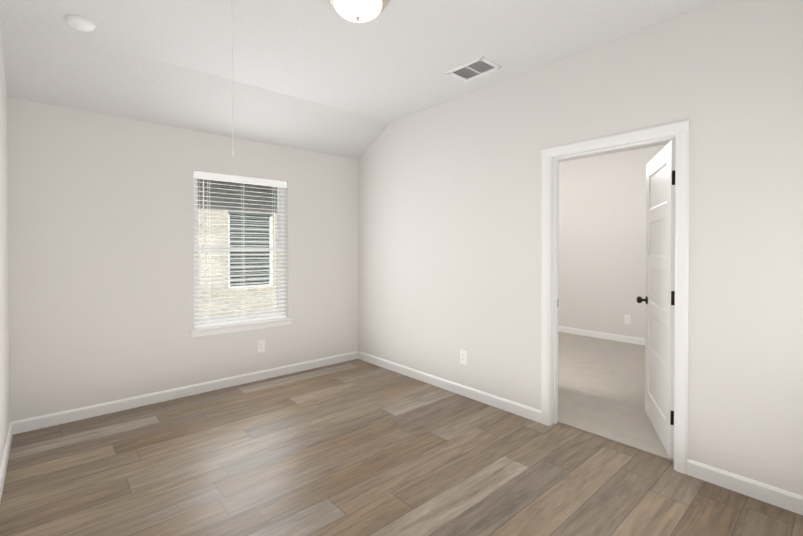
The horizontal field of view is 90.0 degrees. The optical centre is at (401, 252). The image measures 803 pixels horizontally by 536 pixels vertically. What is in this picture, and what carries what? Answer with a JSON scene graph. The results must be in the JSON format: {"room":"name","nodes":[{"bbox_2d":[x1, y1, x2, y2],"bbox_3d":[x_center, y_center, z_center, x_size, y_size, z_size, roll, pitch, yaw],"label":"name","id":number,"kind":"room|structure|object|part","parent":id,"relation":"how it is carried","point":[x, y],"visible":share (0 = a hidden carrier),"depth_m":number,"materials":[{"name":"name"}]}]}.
{"room":"empty living room","nodes":[
{"label":"empty living room","id":0,"kind":"room"},
{"bbox_2d":[0,24,9,467],"bbox_3d":[-1.400,-0.170,1.185,0.120,3.000,4.740,0,1,-41],"label":"wall","id":1,"kind":"structure","parent":0,"point":[4,340],"depth_m":2.57,"materials":[{"name":"white paint"}]},
{"bbox_2d":[0,421,15,502],"bbox_3d":[-1.340,1.284,1.230,0.014,0.092,4.470,0,1,-41],"label":"baseboard","id":2,"kind":"structure","parent":1,"relation":"attached to","point":[12,427],"depth_m":2.49,"materials":[{"name":"white wood"}]},
{"bbox_2d":[8,97,357,421],"bbox_3d":[-1.730,-0.192,3.957,3.060,3.000,0.150,0,1,-41],"label":"wall","id":3,"kind":"structure","parent":0,"point":[101,253],"depth_m":3.39,"materials":[{"name":"white paint"}]},
{"bbox_2d":[16,351,355,433],"bbox_3d":[-1.664,1.262,3.917,3.030,0.092,0.014,0,1,-41],"label":"baseboard","id":4,"kind":"structure","parent":3,"relation":"attached to","point":[34,423],"depth_m":3.53,"materials":[{"name":"white wood"}]},
{"bbox_2d":[194,178,284,324],"bbox_3d":[-1.645,-0.028,4.097,0.930,1.470,0.055,0,1,-41],"label":"window","id":5,"kind":"structure","parent":3,"relation":"in","point":[196,192],"depth_m":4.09,"materials":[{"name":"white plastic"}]},
{"bbox_2d":[194,170,286,327],"bbox_3d":[-1.592,-0.029,4.037,0.918,1.464,0.074,0,1,-41],"label":"window blinds","id":6,"kind":"object","parent":5,"relation":"attached to","point":[207,176],"visible":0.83,"depth_m":3.99,"materials":[{"name":"white plastic"}]},
{"bbox_2d":[189,317,293,338],"bbox_3d":[-1.585,0.747,4.035,1.020,0.080,0.127,0,1,-41],"label":"window sill","id":7,"kind":"structure","parent":3,"relation":"attached to","point":[231,328],"depth_m":3.96,"materials":[{"name":"white wood"}]},
{"bbox_2d":[257,339,264,352],"bbox_3d":[-1.440,0.962,4.117,0.080,0.125,0.008,0,1,-41],"label":"outlet","id":8,"kind":"object","parent":3,"relation":"attached to","point":[260,345],"visible":1,"depth_m":4.11,"materials":[{"name":"white plastic"}]},
{"bbox_2d":[0,0,721,159],"bbox_3d":[-0.199,-1.393,2.217,3.060,0.570,4.470,0,1,-41],"label":"ceiling","id":9,"kind":"structure","parent":0,"point":[321,76],"depth_m":2.83,"materials":[{"name":"paint"}]},
{"bbox_2d":[66,15,95,31],"bbox_3d":[-1.972,-1.399,2.471,0.144,0.042,0.144,0,1,-41],"label":"smoke detector","id":10,"kind":"object","parent":9,"relation":"attached to","point":[80,23],"visible":1,"depth_m":2.44,"materials":[{"name":"white plastic"}]},
{"bbox_2d":[231,0,233,157],"bbox_3d":[-0.636,-0.884,1.508,0.024,1.056,0.024,0,1,-41],"label":"pull cord","id":11,"kind":"object","parent":9,"relation":"hanging from","point":[232,152],"visible":1,"depth_m":1.51,"materials":[{"name":"white plastic"}]},
{"bbox_2d":[327,0,389,22],"bbox_3d":[-0.239,-1.343,2.202,0.360,0.151,0.360,0,1,-41],"label":"light fixture","id":12,"kind":"object","parent":9,"relation":"attached to","point":[359,11],"visible":1,"depth_m":2.17,"materials":[{"name":"white glass"}]},
{"bbox_2d":[446,56,501,81],"bbox_3d":[0.558,-1.419,3.127,0.250,0.012,0.350,0,1,-41],"label":"ceiling vent","id":13,"kind":"object","parent":9,"relation":"in","point":[474,68],"visible":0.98,"depth_m":3.11,"materials":[{"name":"white metal"}]},
{"bbox_2d":[0,359,802,535],"bbox_3d":[-0.216,1.352,2.244,3.280,0.060,4.740,0,1,-41],"label":"floor","id":14,"kind":"structure","parent":0,"point":[356,447],"depth_m":2.39,"materials":[{"name":"brown wood"}]},
{"bbox_2d":[358,0,802,495],"bbox_3d":[0.982,-0.187,3.292,0.120,3.000,4.740,0,1,-41],"label":"wall","id":15,"kind":"structure","parent":0,"point":[449,227],"depth_m":2.58,"materials":[{"name":"white paint"}]},
{"bbox_2d":[356,351,540,422],"bbox_3d":[0.279,1.262,3.997,0.014,0.092,2.409,0,1,-41],"label":"baseboard","id":16,"kind":"structure","parent":15,"relation":"attached to","point":[525,411],"depth_m":3.71,"materials":[{"name":"white wood"}]},
{"bbox_2d":[460,350,466,364],"bbox_3d":[0.566,0.960,3.674,0.008,0.125,0.080,0,1,-41],"label":"outlet","id":17,"kind":"object","parent":15,"relation":"attached to","point":[463,356],"visible":1,"depth_m":3.67,"materials":[{"name":"white plastic"}]},
{"bbox_2d":[541,120,689,473],"bbox_3d":[1.439,0.265,2.778,0.154,2.106,0.942,0,1,-41],"label":"door frame","id":18,"kind":"structure","parent":15,"relation":"attached to","point":[678,132],"depth_m":2.64,"materials":[{"name":"white wood"}]},
{"bbox_2d":[645,140,674,458],"bbox_3d":[1.870,0.297,2.900,0.045,2.016,0.801,0,0,22],"label":"door","id":19,"kind":"structure","parent":15,"relation":"in","point":[660,287],"depth_m":2.80,"materials":[{"name":"white wood"}]},
{"bbox_2d":[636,296,647,303],"bbox_3d":[1.996,0.384,3.236,0.183,0.066,0.104,0,0,22],"label":"door knob","id":20,"kind":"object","parent":19,"relation":"attached to","point":[639,299],"depth_m":3.22,"materials":[{"name":"black metal"}]},
{"bbox_3d":[1.726,0.287,2.533,0.042,1.619,0.012,0,0,21],"label":"door hinge","id":21,"kind":"part","parent":19,"relation":"part of","materials":[{"name":"black metal"}]},
{"bbox_2d":[687,459,802,514],"bbox_3d":[2.052,1.278,1.993,0.014,0.092,1.059,0,1,-41],"label":"baseboard","id":22,"kind":"structure","parent":15,"relation":"attached to","point":[779,497],"depth_m":2.18,"materials":[{"name":"white wood"}]},
{"bbox_2d":[558,144,666,338],"bbox_3d":[3.424,-0.205,5.572,0.120,3.000,7.440,0,1,-41],"label":"wall","id":23,"kind":"structure","parent":0,"point":[602,245],"depth_m":5.95,"materials":[{"name":"white paint"}]},
{"bbox_2d":[558,326,644,345],"bbox_3d":[3.374,1.241,5.539,0.014,0.092,7.200,0,1,-41],"label":"baseboard","id":24,"kind":"structure","parent":23,"relation":"attached to","point":[634,340],"depth_m":5.96,"materials":[{"name":"white wood"}]},
{"bbox_2d":[624,315,630,323],"bbox_3d":[3.217,0.954,5.718,0.008,0.125,0.080,0,1,-41],"label":"outlet","id":25,"kind":"object","parent":23,"relation":"attached to","point":[627,319],"visible":1,"depth_m":5.71,"materials":[{"name":"white plastic"}]},
{"bbox_2d":[559,140,670,161],"bbox_3d":[2.173,-1.566,4.455,3.220,0.260,7.200,0,1,-41],"label":"ceiling","id":26,"kind":"structure","parent":0,"point":[619,150],"depth_m":5.76,"materials":[{"name":"paint"}]},
{"bbox_2d":[557,332,673,460],"bbox_3d":[2.166,1.330,4.471,3.240,0.068,7.200,0,1,-41],"label":"floor","id":27,"kind":"structure","parent":0,"point":[601,387],"depth_m":3.78,"materials":[{"name":"beige carpet"}]}
]}

